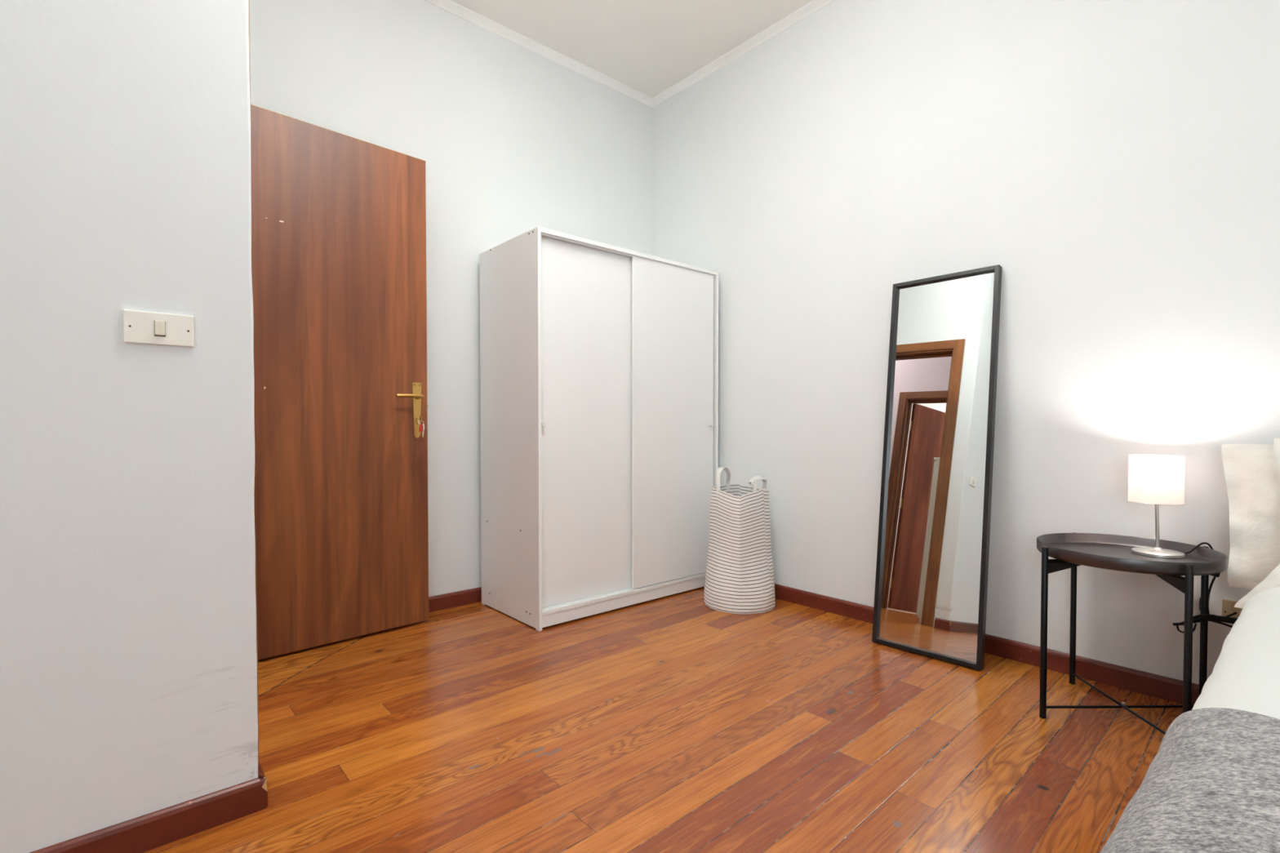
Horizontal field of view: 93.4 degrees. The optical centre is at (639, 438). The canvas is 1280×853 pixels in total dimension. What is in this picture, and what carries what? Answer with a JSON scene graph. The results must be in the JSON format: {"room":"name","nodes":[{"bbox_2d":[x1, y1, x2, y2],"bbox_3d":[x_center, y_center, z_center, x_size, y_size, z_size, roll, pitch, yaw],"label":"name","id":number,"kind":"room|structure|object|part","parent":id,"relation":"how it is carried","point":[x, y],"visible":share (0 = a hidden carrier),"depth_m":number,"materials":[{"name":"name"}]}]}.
{"room":"bedroom","nodes":[
{"label":"bedroom","id":0,"kind":"room"},
{"bbox_2d":[0,0,257,852],"bbox_3d":[-1.783,-0.592,0.698,2.249,2.952,0.125,-1,2,-41],"label":"wall","id":1,"kind":"structure","parent":0,"point":[128,654],"depth_m":1.25,"materials":[{"name":"paint"}]},
{"bbox_2d":[30,761,267,852],"bbox_3d":[-1.723,0.848,0.746,2.161,0.072,0.105,-1,2,-41],"label":"baseboard","id":2,"kind":"structure","parent":1,"relation":"attached to","point":[151,831],"depth_m":1.30,"materials":[{"name":"paint"}]},
{"bbox_2d":[123,309,194,346],"bbox_3d":[-1.020,-0.233,1.280,0.117,0.068,0.014,-1,2,-41],"label":"light switch","id":3,"kind":"object","parent":1,"relation":"attached to","point":[139,326],"visible":1,"depth_m":1.28,"materials":[{"name":"white plastic"}]},
{"bbox_2d":[248,0,259,763],"bbox_3d":[-1.330,-0.230,1.811,0.141,2.185,0.995,-1,2,-41],"label":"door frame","id":4,"kind":"structure","parent":1,"relation":"attached to","point":[248,0],"depth_m":1.49,"materials":[{"name":"brown wood"}]},
{"bbox_2d":[423,0,835,107],"bbox_3d":[-0.017,-2.046,0.513,4.503,0.036,4.856,-1,2,-41],"label":"trim","id":5,"kind":"structure","parent":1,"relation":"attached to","point":[449,6],"depth_m":3.24,"materials":[{"name":"white paint"}]},
{"bbox_2d":[249,0,653,596],"bbox_3d":[-0.801,-0.641,3.147,2.456,2.952,0.100,-1,2,-41],"label":"wall","id":6,"kind":"structure","parent":0,"point":[512,140],"depth_m":3.00,"materials":[{"name":"paint"}]},
{"bbox_2d":[250,104,428,660],"bbox_3d":[-1.266,-0.204,2.457,0.838,2.082,0.147,-1,2,-45],"label":"door","id":7,"kind":"structure","parent":6,"relation":"in","point":[339,220],"depth_m":2.46,"materials":[{"name":"brown wood"}]},
{"bbox_3d":[-1.015,-0.184,2.646,0.123,0.024,0.060,-1,2,-45],"label":"handle","id":8,"kind":"part","parent":7,"relation":"part of","materials":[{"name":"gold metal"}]},
{"bbox_3d":[-1.000,-0.126,2.702,0.042,0.248,0.004,-1,2,-45],"label":"handle plate","id":9,"kind":"part","parent":7,"relation":"part of","materials":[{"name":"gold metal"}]},
{"bbox_2d":[417,416,424,437],"bbox_3d":[-0.979,-0.050,2.685,0.035,0.093,0.026,1,2,45],"label":"bunch","id":10,"kind":"object","parent":7,"relation":"hanging from","point":[420,419],"visible":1,"depth_m":2.68,"materials":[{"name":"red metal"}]},
{"bbox_2d":[428,586,481,613],"bbox_3d":[-0.796,0.800,3.104,2.340,0.072,0.015,-1,2,-41],"label":"baseboard","id":11,"kind":"structure","parent":6,"relation":"attached to","point":[451,600],"depth_m":2.99,"materials":[{"name":"paint"}]},
{"bbox_2d":[451,0,812,97],"bbox_3d":[-1.099,-2.113,0.458,6.403,0.100,6.400,-1,2,-41],"label":"ceiling","id":12,"kind":"structure","parent":0,"point":[648,46],"depth_m":3.10,"materials":[{"name":"paint"}]},
{"bbox_2d":[143,586,1192,852],"bbox_3d":[-1.099,0.938,0.519,6.403,0.100,6.400,-1,2,-41],"label":"floor","id":13,"kind":"structure","parent":0,"point":[673,723],"depth_m":1.72,"materials":[{"name":"brown wood"}]},
{"bbox_2d":[479,226,718,631],"bbox_3d":[-0.177,-0.046,3.204,1.171,1.760,0.562,-1,2,-41],"label":"wardrobe","id":14,"kind":"object","parent":13,"relation":"on","point":[599,361],"visible":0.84,"depth_m":2.90,"materials":[{"name":"white wood"}]},
{"bbox_3d":[-0.616,-0.038,2.829,0.016,1.760,0.550,-1,2,-41],"label":"panel","id":15,"kind":"part","parent":14,"relation":"part of","materials":[{"name":"white wood"}]},
{"bbox_3d":[-0.236,-0.070,2.852,0.582,1.650,0.014,-1,2,-41],"label":"sliding door","id":16,"kind":"part","parent":14,"relation":"part of","materials":[{"name":"white wood"}]},
{"bbox_3d":[-0.024,0.762,3.045,1.138,0.024,0.068,-1,2,-41],"label":"rail","id":17,"kind":"part","parent":14,"relation":"part of","materials":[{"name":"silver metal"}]},
{"bbox_3d":[-0.022,-0.899,3.010,1.138,0.006,0.044,-1,2,-41],"label":"rail","id":18,"kind":"part","parent":14,"relation":"part of","materials":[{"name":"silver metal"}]},
{"bbox_3d":[-0.181,-0.915,3.191,1.138,0.020,0.550,-1,2,-41],"label":"panel","id":19,"kind":"part","parent":14,"relation":"part of","materials":[{"name":"white wood"}]},
{"bbox_3d":[0.185,-0.076,3.185,0.588,1.650,0.014,-1,2,-41],"label":"sliding door","id":20,"kind":"part","parent":14,"relation":"part of","materials":[{"name":"white wood"}]},
{"bbox_3d":[0.253,-0.053,3.588,0.016,1.760,0.550,-1,2,-41],"label":"panel","id":21,"kind":"part","parent":14,"relation":"part of","materials":[{"name":"white wood"}]},
{"bbox_2d":[703,466,775,614],"bbox_3d":[0.503,0.492,3.043,0.351,0.689,0.355,-1,2,-41],"label":"laundry basket","id":22,"kind":"object","parent":13,"relation":"on","point":[740,579],"visible":1,"depth_m":2.93,"materials":[{"name":"fabric"}]},
{"bbox_3d":[0.427,0.211,3.050,0.037,0.132,0.140,1,1,34],"label":"handle","id":23,"kind":"part","parent":22,"relation":"part of","materials":[{"name":"white fabric"}]},
{"bbox_3d":[0.589,0.236,2.997,0.029,0.097,0.160,1,2,40],"label":"handle","id":24,"kind":"part","parent":22,"relation":"part of","materials":[{"name":"white fabric"}]},
{"bbox_2d":[871,264,1002,670],"bbox_3d":[1.181,0.091,2.416,0.230,1.518,0.428,-1,2,-43],"label":"mirror","id":25,"kind":"object","parent":13,"relation":"on","point":[933,552],"visible":1,"depth_m":2.40,"materials":[{"name":"black mirror"}]},
{"bbox_3d":[1.047,0.090,2.562,0.033,1.523,0.016,9,-6,-42],"label":"frame","id":26,"kind":"part","parent":25,"relation":"part of","materials":[{"name":"black metal"}]},
{"bbox_3d":[1.114,0.839,2.360,0.033,0.016,0.381,9,-6,-42],"label":"frame rail","id":27,"kind":"part","parent":25,"relation":"part of","materials":[{"name":"black metal"}]},
{"bbox_3d":[1.248,-0.657,2.472,0.033,0.016,0.381,9,-6,-42],"label":"frame rail","id":28,"kind":"part","parent":25,"relation":"part of","materials":[{"name":"black metal"}]},
{"bbox_3d":[1.316,0.092,2.270,0.033,1.523,0.016,9,-6,-42],"label":"frame","id":29,"kind":"part","parent":25,"relation":"part of","materials":[{"name":"black metal"}]},
{"bbox_2d":[1036,532,1227,734],"bbox_3d":[1.489,0.596,1.856,0.453,0.530,0.453,-1,2,-41],"label":"side table","id":30,"kind":"object","parent":13,"relation":"on","point":[1073,550],"visible":0.88,"depth_m":1.85,"materials":[{"name":"black metal"}]},
{"bbox_3d":[1.242,0.596,1.853,0.017,0.524,0.018,-1,2,-41],"label":"leg","id":31,"kind":"part","parent":30,"relation":"part of","materials":[{"name":"black metal"}]},
{"bbox_3d":[1.509,0.591,2.098,0.017,0.524,0.018,-1,2,-41],"label":"leg","id":32,"kind":"part","parent":30,"relation":"part of","materials":[{"name":"black metal"}]},
{"bbox_2d":[1036,533,1227,575],"bbox_3d":[1.489,0.350,1.851,0.453,0.038,0.453,-1,2,-41],"label":"tray","id":33,"kind":"object","parent":30,"relation":"on","point":[1103,551],"depth_m":1.83,"materials":[{"name":"black metal"}]},
{"bbox_2d":[1128,454,1237,617],"bbox_3d":[1.680,0.309,1.888,0.291,0.511,0.135,0,1,-9],"label":"table lamp","id":34,"kind":"object","parent":30,"relation":"on","point":[1156,480],"visible":0.91,"depth_m":1.83,"materials":[{"name":"white fabric"}]},
{"bbox_3d":[1.602,0.127,1.871,0.132,0.144,0.132,-1,2,-41],"label":"lamp shade","id":35,"kind":"part","parent":34,"relation":"part of","materials":[{"name":"white fabric"}]},
{"bbox_3d":[1.611,0.236,1.877,0.026,0.220,0.010,-1,1,-27],"label":"lamp stem","id":36,"kind":"part","parent":34,"relation":"part of","materials":[{"name":"silver metal"}]},
{"bbox_3d":[1.755,0.443,1.855,0.158,0.246,0.016,0,1,2],"label":"lamp cord","id":37,"kind":"part","parent":34,"relation":"part of","materials":[{"name":"black plastic"}]},
{"bbox_2d":[1209,573,1220,577],"bbox_3d":[1.771,0.407,1.853,0.018,0.038,0.027,-1,2,-41],"label":"switch","id":38,"kind":"object","parent":34,"relation":"attached to","point":[1215,575],"depth_m":1.85,"materials":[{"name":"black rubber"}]},
{"bbox_3d":[1.470,0.600,1.616,0.017,0.524,0.018,-1,2,-41],"label":"leg","id":39,"kind":"part","parent":30,"relation":"part of","materials":[{"name":"black metal"}]},
{"bbox_3d":[1.739,0.596,1.858,0.017,0.524,0.018,-1,2,-41],"label":"leg","id":40,"kind":"part","parent":30,"relation":"part of","materials":[{"name":"black metal"}]},
{"bbox_3d":[1.630,0.460,0.491,2.088,0.858,1.620,-1,2,-41],"label":"bed","id":41,"kind":"object","parent":13,"relation":"on","visible":0},
{"bbox_2d":[1191,586,1279,719],"bbox_3d":[1.415,0.523,0.336,1.560,0.419,1.646,-1,2,-41],"label":"sheet","id":42,"kind":"object","parent":41,"relation":"on","point":[1245,676],"visible":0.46,"depth_m":0.96,"materials":[{"name":"white fabric"}]},
{"bbox_2d":[1100,707,1279,852],"bbox_3d":[1.044,0.474,0.010,0.694,0.335,1.671,-1,2,-41],"label":"blanket","id":43,"kind":"object","parent":42,"relation":"on","point":[1211,784],"visible":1,"depth_m":0.60,"materials":[{"name":"grey fabric"}]},
{"bbox_2d":[1221,444,1279,589],"bbox_3d":[1.939,0.223,1.538,0.137,0.425,0.667,-1,2,-41],"label":"pillow","id":44,"kind":"object","parent":41,"relation":"on","point":[1251,471],"visible":0.94,"depth_m":1.73,"materials":[{"name":"beige fabric"}]},
{"bbox_2d":[1234,563,1279,608],"bbox_3d":[1.762,0.331,1.260,0.174,0.231,0.747,-1,1,-39],"label":"pillow","id":45,"kind":"object","parent":41,"relation":"on","point":[1272,580],"visible":0.5,"depth_m":1.53,"materials":[{"name":"beige fabric"}]},
{"bbox_2d":[1273,438,1279,472],"bbox_3d":[1.935,0.187,1.367,0.143,0.365,0.695,-1,2,-41],"label":"pillow","id":46,"kind":"object","parent":41,"relation":"on","point":[1277,441],"visible":1,"depth_m":1.64,"materials":[{"name":"beige fabric"}]},
{"bbox_2d":[653,0,1279,684],"bbox_3d":[1.749,-0.618,2.019,0.100,2.952,4.956,-1,2,-41],"label":"wall","id":47,"kind":"structure","parent":0,"point":[1117,161],"depth_m":2.29,"materials":[{"name":"paint"}]},
{"bbox_2d":[774,583,1199,705],"bbox_3d":[1.673,0.822,2.047,0.015,0.072,4.826,-1,2,-41],"label":"baseboard","id":48,"kind":"structure","parent":47,"relation":"attached to","point":[1156,686],"depth_m":2.21,"materials":[{"name":"paint"}]},
{"bbox_2d":[1222,599,1242,617],"bbox_3d":[1.855,0.537,1.837,0.010,0.068,0.116,-1,2,-41],"label":"wall socket","id":49,"kind":"object","parent":47,"relation":"attached to","point":[1228,606],"visible":0.16,"depth_m":1.86,"materials":[{"name":"beige plastic"}]},
{"bbox_2d":[1173,613,1237,633],"bbox_3d":[1.737,0.695,1.812,0.068,0.328,0.203,-1,2,-41],"label":"extension cord","id":50,"kind":"object","parent":49,"relation":"attached to","point":[1204,617],"visible":0.35,"depth_m":1.83,"materials":[{"name":"black plastic"}]}
]}

